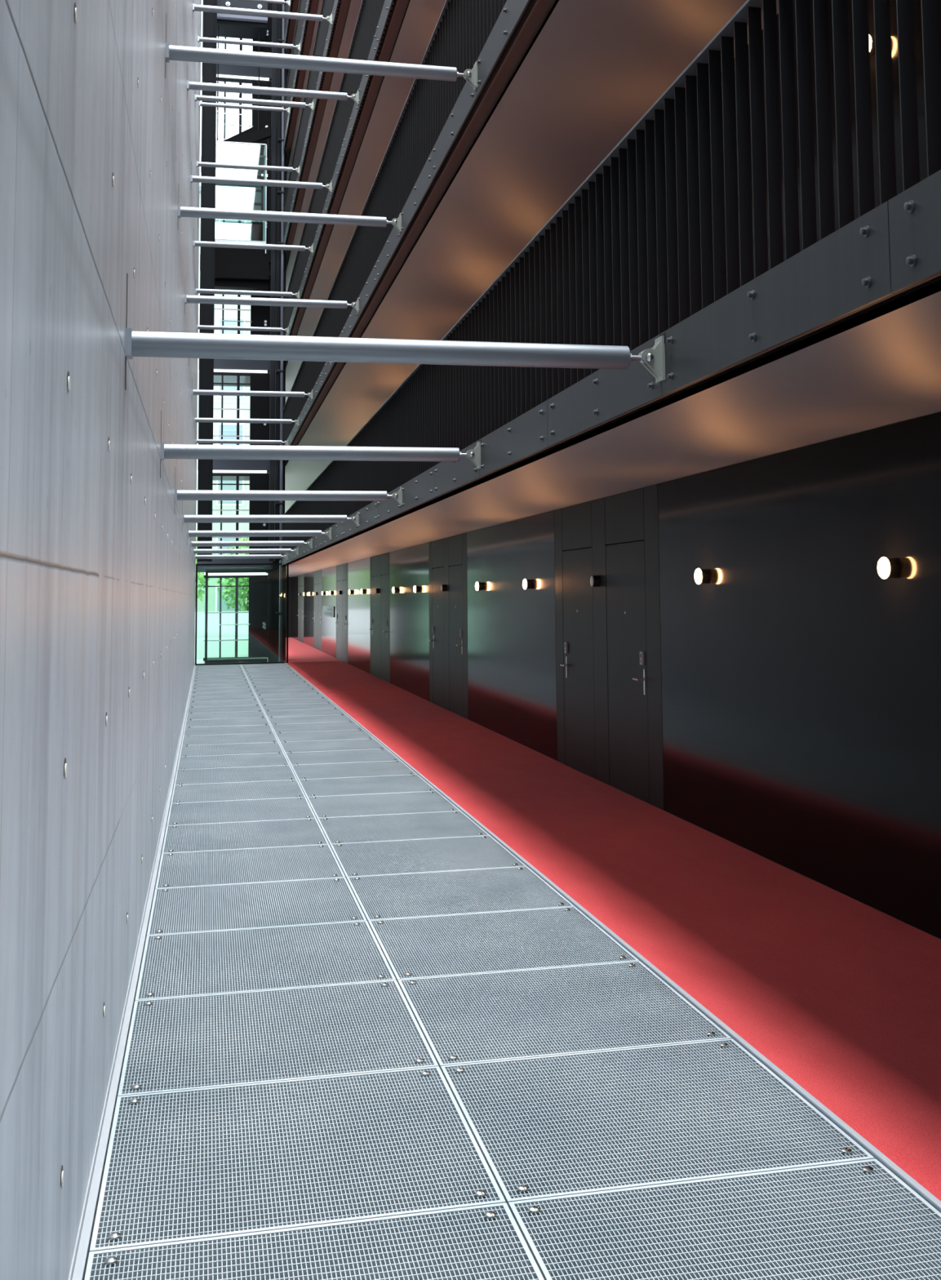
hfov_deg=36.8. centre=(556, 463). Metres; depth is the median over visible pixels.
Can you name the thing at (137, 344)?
rod
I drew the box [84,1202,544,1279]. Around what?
floor grating
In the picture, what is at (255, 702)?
floor grating
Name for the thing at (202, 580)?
tree
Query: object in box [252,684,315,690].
floor grating
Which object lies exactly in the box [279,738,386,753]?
floor grating
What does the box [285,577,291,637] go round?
wall
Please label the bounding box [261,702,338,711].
floor grating
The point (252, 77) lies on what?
light
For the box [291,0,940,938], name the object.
wall
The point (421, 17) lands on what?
ceiling
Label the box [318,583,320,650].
door
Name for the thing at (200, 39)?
rod
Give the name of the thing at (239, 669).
floor grating
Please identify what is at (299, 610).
door
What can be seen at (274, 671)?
floor grating
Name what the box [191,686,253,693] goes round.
floor grating
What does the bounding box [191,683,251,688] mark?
floor grating
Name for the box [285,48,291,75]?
floor
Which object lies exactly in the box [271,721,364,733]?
floor grating
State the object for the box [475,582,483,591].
wall lamp
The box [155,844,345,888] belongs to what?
floor grating
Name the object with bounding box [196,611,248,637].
wall
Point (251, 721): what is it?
floor grating
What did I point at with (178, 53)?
rod
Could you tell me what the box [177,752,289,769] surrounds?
floor grating
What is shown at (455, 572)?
door
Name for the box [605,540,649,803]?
door
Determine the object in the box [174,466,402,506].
rod
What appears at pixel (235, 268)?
lift
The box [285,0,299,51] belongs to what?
trim
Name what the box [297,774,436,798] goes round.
floor grating
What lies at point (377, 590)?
wall lamp
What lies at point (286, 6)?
balcony railing
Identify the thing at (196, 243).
rod
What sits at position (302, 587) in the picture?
door
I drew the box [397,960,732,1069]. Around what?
floor grating
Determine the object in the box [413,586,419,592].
wall lamp
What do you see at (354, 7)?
ceiling
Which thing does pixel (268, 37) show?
window
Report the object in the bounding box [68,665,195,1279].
trim
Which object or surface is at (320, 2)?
ceiling
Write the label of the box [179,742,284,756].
floor grating
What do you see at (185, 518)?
rod
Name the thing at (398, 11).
trim
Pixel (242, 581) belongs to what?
tree
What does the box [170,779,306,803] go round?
floor grating
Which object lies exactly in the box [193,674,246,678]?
floor grating
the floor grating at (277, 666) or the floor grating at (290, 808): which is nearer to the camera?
the floor grating at (290, 808)
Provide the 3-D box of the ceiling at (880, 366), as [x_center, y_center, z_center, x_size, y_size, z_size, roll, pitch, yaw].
[-3.548,1.609,25.868,1.624,0.030,64.000,1,-5,-14]
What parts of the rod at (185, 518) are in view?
wall plate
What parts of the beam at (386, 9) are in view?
fascia plate, fascia plate, fascia plate, fascia plate, fascia plate, fascia plate, fascia plate, fascia plate, fascia plate, fascia plate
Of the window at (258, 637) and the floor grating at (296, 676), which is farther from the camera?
the window at (258, 637)
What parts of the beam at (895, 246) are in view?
fascia plate, fascia plate, fascia plate, fascia plate, fascia plate, fascia plate, fascia plate, fascia plate, fascia plate, fascia plate, fascia plate, fascia plate, fascia plate, fascia plate, fascia plate, fascia plate, fascia plate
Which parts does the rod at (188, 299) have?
wall plate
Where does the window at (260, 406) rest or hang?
attached to the shaft
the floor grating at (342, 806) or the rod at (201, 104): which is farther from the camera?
the rod at (201, 104)
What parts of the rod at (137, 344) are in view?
wall plate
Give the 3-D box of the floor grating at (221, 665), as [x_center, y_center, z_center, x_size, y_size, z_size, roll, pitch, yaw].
[-8.028,4.822,33.447,1.049,0.038,1.117,1,-5,-14]
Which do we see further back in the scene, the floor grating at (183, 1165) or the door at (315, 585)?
the door at (315, 585)
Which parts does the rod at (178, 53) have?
wall plate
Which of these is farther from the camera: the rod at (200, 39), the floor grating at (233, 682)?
the rod at (200, 39)
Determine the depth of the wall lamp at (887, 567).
6.85 m
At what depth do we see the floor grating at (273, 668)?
31.54 m
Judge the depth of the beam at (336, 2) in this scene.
25.66 m
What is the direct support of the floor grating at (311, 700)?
on the support frame
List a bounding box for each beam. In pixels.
[217,0,267,40]
[281,169,940,565]
[283,0,310,151]
[283,0,338,253]
[284,0,291,51]
[284,0,530,445]
[285,0,393,335]
[290,0,556,445]
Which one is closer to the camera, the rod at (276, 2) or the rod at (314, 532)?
the rod at (314, 532)
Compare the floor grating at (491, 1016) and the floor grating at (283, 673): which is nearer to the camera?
the floor grating at (491, 1016)
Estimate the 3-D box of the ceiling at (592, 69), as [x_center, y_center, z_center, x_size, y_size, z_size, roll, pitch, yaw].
[-3.583,-0.996,26.109,1.624,0.030,64.000,1,-5,-14]
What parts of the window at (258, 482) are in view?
rail, rail, door panel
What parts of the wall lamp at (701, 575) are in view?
bulb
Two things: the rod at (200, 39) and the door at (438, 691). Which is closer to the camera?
the door at (438, 691)
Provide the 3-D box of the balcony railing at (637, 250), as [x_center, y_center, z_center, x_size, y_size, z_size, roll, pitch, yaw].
[-2.267,0.135,16.690,0.070,1.129,37.468,1,-5,-14]
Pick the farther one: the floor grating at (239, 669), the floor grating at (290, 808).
the floor grating at (239, 669)
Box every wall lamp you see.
[375,588,379,593]
[392,586,397,592]
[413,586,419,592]
[440,584,446,591]
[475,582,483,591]
[522,578,532,589]
[590,575,600,586]
[694,568,710,584]
[869,35,875,56]
[877,556,901,578]
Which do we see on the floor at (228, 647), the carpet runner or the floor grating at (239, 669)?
the carpet runner
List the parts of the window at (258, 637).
rail, rail, door panel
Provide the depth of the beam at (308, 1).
30.59 m
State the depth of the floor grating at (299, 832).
9.54 m
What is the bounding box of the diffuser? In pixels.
[590,575,593,586]
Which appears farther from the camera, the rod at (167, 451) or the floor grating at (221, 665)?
the floor grating at (221, 665)
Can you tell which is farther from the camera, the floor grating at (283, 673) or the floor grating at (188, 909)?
the floor grating at (283, 673)
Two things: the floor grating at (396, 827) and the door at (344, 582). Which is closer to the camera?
the floor grating at (396, 827)
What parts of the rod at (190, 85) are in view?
wall plate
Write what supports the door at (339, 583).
in the wall at (794, 693)
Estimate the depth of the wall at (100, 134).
3.40 m
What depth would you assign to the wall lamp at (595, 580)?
12.10 m
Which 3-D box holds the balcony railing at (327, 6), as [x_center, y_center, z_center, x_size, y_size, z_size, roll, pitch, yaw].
[-4.230,-6.959,24.927,0.070,1.129,21.920,1,-5,-14]
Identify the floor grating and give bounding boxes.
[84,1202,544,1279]
[89,1066,506,1251]
[117,979,438,1096]
[134,920,395,1000]
[146,877,367,935]
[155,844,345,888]
[161,817,328,853]
[166,797,315,826]
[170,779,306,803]
[173,764,297,785]
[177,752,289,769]
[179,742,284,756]
[181,733,278,745]
[182,724,274,736]
[184,717,270,727]
[186,705,263,713]
[186,711,266,719]
[187,699,260,707]
[189,694,257,702]
[190,690,255,697]
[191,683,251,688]
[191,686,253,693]
[192,676,248,681]
[192,680,249,684]
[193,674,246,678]
[194,668,243,672]
[194,671,244,675]
[195,664,241,667]
[195,666,242,670]
[240,662,287,666]
[241,665,289,669]
[243,667,293,671]
[244,670,295,674]
[245,672,298,676]
[246,675,302,679]
[248,678,306,683]
[249,681,310,687]
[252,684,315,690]
[253,688,319,695]
[256,693,325,700]
[258,697,332,705]
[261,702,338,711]
[263,708,346,717]
[266,714,354,725]
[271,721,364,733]
[275,729,374,742]
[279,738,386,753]
[284,748,400,764]
[290,760,417,779]
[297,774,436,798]
[306,791,460,819]
[317,810,489,845]
[330,835,526,879]
[346,866,574,921]
[368,906,639,981]
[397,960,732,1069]
[440,1038,875,1205]
[508,1158,940,1279]
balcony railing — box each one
[282,0,528,445]
[282,0,940,554]
[283,0,341,244]
[283,0,395,335]
[284,0,293,42]
[284,0,311,146]
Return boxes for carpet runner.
[284,637,940,1200]
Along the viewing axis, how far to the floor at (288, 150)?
36.42 m
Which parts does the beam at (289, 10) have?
fascia plate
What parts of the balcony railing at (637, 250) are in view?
slat panel, slat panel, slat panel, slat panel, slat panel, slat panel, slat panel, handrail, slat panel, slat panel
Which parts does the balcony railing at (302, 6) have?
slat panel, handrail, slat panel, slat panel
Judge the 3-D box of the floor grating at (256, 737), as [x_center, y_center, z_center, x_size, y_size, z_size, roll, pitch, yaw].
[-3.731,3.157,16.082,1.049,0.038,1.117,1,-5,-14]
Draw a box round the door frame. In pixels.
[195,563,288,665]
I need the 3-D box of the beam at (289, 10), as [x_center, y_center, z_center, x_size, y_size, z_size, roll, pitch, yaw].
[-5.914,-11.027,31.837,0.068,0.252,8.567,1,-5,-14]
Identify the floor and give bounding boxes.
[194,636,940,939]
[284,250,290,267]
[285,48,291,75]
[286,148,291,173]
[288,275,940,563]
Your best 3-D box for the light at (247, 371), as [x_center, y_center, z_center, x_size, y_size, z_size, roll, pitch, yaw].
[-8.291,-2.392,36.544,1.550,0.067,0.025,1,-5,-14]
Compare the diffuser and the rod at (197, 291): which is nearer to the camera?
the diffuser
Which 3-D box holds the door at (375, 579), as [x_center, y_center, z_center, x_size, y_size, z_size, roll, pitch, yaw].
[-3.677,3.277,28.390,0.094,1.994,1.070,1,-5,-14]
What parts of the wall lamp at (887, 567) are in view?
bulb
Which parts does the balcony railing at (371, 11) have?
slat panel, slat panel, slat panel, slat panel, handrail, slat panel, slat panel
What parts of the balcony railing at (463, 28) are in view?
slat panel, slat panel, slat panel, slat panel, slat panel, handrail, slat panel, slat panel, slat panel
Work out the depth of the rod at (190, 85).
17.21 m
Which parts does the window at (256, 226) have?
rail, door panel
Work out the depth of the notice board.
38.85 m
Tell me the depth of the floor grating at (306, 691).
23.94 m
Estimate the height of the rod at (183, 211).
0.430 m
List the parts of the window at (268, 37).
door panel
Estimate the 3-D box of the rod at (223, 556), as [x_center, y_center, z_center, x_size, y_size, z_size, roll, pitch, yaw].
[-7.136,2.068,31.920,2.065,0.430,0.097,1,-5,-14]
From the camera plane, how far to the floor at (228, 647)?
43.11 m
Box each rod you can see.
[124,273,665,389]
[160,410,480,478]
[165,17,477,91]
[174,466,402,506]
[177,183,401,233]
[182,502,359,526]
[184,286,359,313]
[186,69,359,106]
[186,527,331,539]
[190,528,312,548]
[191,174,332,193]
[191,377,312,399]
[192,0,332,26]
[192,546,298,554]
[193,240,313,254]
[194,417,298,425]
[194,546,288,559]
[195,93,313,111]
[195,286,299,299]
[195,438,288,445]
[196,160,299,174]
[196,315,288,334]
[198,35,300,52]
[199,101,289,115]
[200,0,290,6]
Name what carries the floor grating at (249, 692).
on the support frame
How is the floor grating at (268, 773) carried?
on the support frame
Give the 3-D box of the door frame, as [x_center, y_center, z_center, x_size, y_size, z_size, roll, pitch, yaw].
[-7.724,3.690,34.614,2.220,2.440,0.390,1,-5,-14]
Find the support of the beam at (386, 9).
attached to the floor
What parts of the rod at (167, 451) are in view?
wall plate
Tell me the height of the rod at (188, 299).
0.430 m
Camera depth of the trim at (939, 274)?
5.10 m
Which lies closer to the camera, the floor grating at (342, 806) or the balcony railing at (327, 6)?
the floor grating at (342, 806)
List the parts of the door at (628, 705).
lever handle, lock plate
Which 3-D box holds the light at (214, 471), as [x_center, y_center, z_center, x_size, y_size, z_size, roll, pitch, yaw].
[-8.256,0.212,36.303,1.550,0.067,0.025,1,-5,-14]
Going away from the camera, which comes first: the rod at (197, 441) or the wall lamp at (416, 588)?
the wall lamp at (416, 588)
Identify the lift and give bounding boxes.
[214,26,271,291]
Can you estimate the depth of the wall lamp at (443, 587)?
19.89 m
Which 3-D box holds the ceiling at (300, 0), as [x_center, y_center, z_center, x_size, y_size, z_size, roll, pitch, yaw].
[-3.721,-11.415,27.074,1.624,0.030,64.000,1,-5,-14]
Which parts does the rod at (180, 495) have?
wall plate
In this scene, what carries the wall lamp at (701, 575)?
attached to the wall at (794, 693)
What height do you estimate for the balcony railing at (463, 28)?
1.129 m
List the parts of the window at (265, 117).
rail, door panel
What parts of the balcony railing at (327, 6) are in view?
slat panel, slat panel, handrail, slat panel, slat panel, slat panel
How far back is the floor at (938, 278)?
5.79 m
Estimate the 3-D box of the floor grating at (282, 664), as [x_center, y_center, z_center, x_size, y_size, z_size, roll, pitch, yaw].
[-6.999,4.832,33.701,1.060,0.038,1.117,1,-5,-14]
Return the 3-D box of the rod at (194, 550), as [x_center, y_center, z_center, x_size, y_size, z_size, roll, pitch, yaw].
[-6.200,1.705,28.133,2.065,0.430,0.097,1,-5,-14]
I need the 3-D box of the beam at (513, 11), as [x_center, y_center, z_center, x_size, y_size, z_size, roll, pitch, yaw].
[-2.731,-1.788,18.566,0.068,0.252,34.031,1,-5,-14]
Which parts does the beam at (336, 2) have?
fascia plate, fascia plate, fascia plate, fascia plate, fascia plate, fascia plate, fascia plate, fascia plate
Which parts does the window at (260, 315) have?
rail, door panel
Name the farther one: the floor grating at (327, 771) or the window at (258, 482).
the window at (258, 482)
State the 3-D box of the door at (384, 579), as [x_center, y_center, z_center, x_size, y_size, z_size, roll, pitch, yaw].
[-3.312,3.136,26.915,0.094,1.994,1.091,1,-5,-14]
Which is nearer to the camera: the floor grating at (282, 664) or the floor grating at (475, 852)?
the floor grating at (475, 852)
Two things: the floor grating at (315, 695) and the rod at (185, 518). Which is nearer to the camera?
the rod at (185, 518)
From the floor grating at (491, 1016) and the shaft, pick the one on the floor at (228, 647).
the shaft
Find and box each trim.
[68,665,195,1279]
[284,0,319,151]
[284,662,940,1213]
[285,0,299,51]
[285,0,351,252]
[288,273,940,563]
[289,0,409,336]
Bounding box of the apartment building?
[195,186,251,612]
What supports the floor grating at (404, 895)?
on the support frame
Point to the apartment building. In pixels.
(231, 229)
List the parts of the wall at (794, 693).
wall panel, transom panel, wall panel, transom panel, transom panel, wall panel, transom panel, transom panel, wall panel, transom panel, transom panel, wall panel, transom panel, transom panel, wall panel, transom panel, transom panel, wall panel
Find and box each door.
[297,586,300,640]
[301,586,303,642]
[312,583,317,648]
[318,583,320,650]
[334,581,341,660]
[342,580,346,662]
[369,576,377,677]
[380,574,387,681]
[429,567,444,708]
[448,564,463,716]
[560,547,595,777]
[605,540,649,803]
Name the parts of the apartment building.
pane, pane, pane, pane, pane, pane, pane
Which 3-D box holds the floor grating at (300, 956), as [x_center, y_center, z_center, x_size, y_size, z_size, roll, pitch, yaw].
[-1.314,2.220,6.314,1.049,0.038,1.117,1,-5,-14]
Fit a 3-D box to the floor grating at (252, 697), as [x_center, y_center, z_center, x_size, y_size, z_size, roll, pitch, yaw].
[-5.343,3.781,22.594,1.049,0.038,1.117,1,-5,-14]
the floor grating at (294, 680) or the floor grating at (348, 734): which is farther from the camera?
the floor grating at (294, 680)
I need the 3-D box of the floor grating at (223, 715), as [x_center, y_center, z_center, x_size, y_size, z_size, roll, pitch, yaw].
[-4.537,3.469,19.338,1.049,0.038,1.117,1,-5,-14]
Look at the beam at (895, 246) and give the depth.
4.80 m
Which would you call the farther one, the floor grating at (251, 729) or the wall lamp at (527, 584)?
the floor grating at (251, 729)
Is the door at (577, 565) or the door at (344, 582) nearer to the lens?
the door at (577, 565)
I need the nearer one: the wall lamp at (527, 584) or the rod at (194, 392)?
the wall lamp at (527, 584)
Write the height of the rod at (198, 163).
0.430 m
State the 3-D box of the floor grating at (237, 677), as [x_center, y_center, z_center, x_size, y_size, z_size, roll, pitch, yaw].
[-6.685,4.302,28.020,1.049,0.038,1.117,1,-5,-14]
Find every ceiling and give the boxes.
[284,0,778,512]
[285,0,362,292]
[285,0,446,402]
[286,0,323,181]
[286,280,940,577]
[287,0,300,79]
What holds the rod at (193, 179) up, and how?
attached to the wall at (100, 134)
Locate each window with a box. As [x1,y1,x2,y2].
[197,371,270,445]
[200,173,267,244]
[203,572,268,661]
[212,471,269,555]
[214,272,271,335]
[216,76,271,158]
[224,3,271,53]
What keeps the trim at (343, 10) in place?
attached to the floor at (288, 252)
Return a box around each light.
[204,572,266,574]
[213,368,267,373]
[213,470,266,473]
[216,74,269,80]
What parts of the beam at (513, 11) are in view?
fascia plate, fascia plate, fascia plate, fascia plate, fascia plate, fascia plate, fascia plate, fascia plate, fascia plate, fascia plate, fascia plate, fascia plate, fascia plate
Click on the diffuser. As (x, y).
(592, 577)
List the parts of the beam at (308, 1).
fascia plate, fascia plate, fascia plate, fascia plate, fascia plate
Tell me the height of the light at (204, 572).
0.067 m
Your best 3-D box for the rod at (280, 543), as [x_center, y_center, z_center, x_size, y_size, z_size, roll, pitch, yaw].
[-5.263,1.342,24.347,2.065,0.430,0.097,1,-5,-14]
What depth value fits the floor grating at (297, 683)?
26.12 m
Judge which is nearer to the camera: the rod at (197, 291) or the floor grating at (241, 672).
the rod at (197, 291)
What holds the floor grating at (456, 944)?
on the support frame
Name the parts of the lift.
floor plate, corner trim, carrier rail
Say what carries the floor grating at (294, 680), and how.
on the support frame
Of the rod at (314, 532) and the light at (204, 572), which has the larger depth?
the light at (204, 572)
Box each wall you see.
[0,0,201,1279]
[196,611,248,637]
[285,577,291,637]
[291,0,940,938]
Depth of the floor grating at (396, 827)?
9.78 m
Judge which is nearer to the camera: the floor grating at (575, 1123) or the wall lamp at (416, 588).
the floor grating at (575, 1123)
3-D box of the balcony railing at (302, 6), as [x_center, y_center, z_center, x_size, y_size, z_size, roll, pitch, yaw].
[-4.748,-9.377,27.122,0.070,1.129,17.878,1,-5,-14]
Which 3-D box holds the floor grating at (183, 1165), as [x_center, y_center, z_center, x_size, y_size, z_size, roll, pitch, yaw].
[-0.777,2.012,4.143,1.049,0.038,1.117,1,-5,-14]
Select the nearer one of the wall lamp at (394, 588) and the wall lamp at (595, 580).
the wall lamp at (595, 580)
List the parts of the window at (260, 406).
rail, rail, door panel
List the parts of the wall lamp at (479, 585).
bulb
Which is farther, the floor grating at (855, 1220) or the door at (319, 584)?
the door at (319, 584)
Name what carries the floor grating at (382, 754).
on the support frame
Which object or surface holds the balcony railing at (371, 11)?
attached to the beam at (386, 9)
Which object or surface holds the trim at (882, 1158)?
attached to the floor at (228, 647)
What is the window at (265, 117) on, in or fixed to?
attached to the shaft
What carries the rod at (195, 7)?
attached to the wall at (100, 134)
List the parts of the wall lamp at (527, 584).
bulb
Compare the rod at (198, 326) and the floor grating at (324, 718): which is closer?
the floor grating at (324, 718)
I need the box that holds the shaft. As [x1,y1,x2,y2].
[196,0,287,662]
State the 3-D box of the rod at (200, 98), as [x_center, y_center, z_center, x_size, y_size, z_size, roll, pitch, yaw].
[-5.366,-6.473,25.070,2.065,0.430,0.097,1,-5,-14]
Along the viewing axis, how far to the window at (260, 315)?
36.85 m
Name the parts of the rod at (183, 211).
wall plate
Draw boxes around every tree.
[195,537,209,602]
[215,537,248,611]
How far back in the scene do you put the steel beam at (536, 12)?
11.21 m
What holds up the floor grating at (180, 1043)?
on the support frame
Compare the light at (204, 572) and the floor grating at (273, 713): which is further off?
the light at (204, 572)
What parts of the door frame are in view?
sill, door frame, panel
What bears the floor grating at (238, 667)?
on the support frame
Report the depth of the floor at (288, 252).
36.28 m
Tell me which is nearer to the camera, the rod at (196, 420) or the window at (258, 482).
the rod at (196, 420)
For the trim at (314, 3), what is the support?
attached to the floor at (288, 150)
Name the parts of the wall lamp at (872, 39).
bulb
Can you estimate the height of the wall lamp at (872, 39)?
0.106 m
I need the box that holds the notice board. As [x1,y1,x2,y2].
[323,605,334,617]
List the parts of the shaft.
panel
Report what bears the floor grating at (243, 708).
on the support frame
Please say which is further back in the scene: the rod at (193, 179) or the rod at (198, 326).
the rod at (198, 326)
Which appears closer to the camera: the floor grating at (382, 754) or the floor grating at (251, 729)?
the floor grating at (382, 754)
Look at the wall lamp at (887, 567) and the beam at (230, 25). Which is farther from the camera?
the beam at (230, 25)
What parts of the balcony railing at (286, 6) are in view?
slat panel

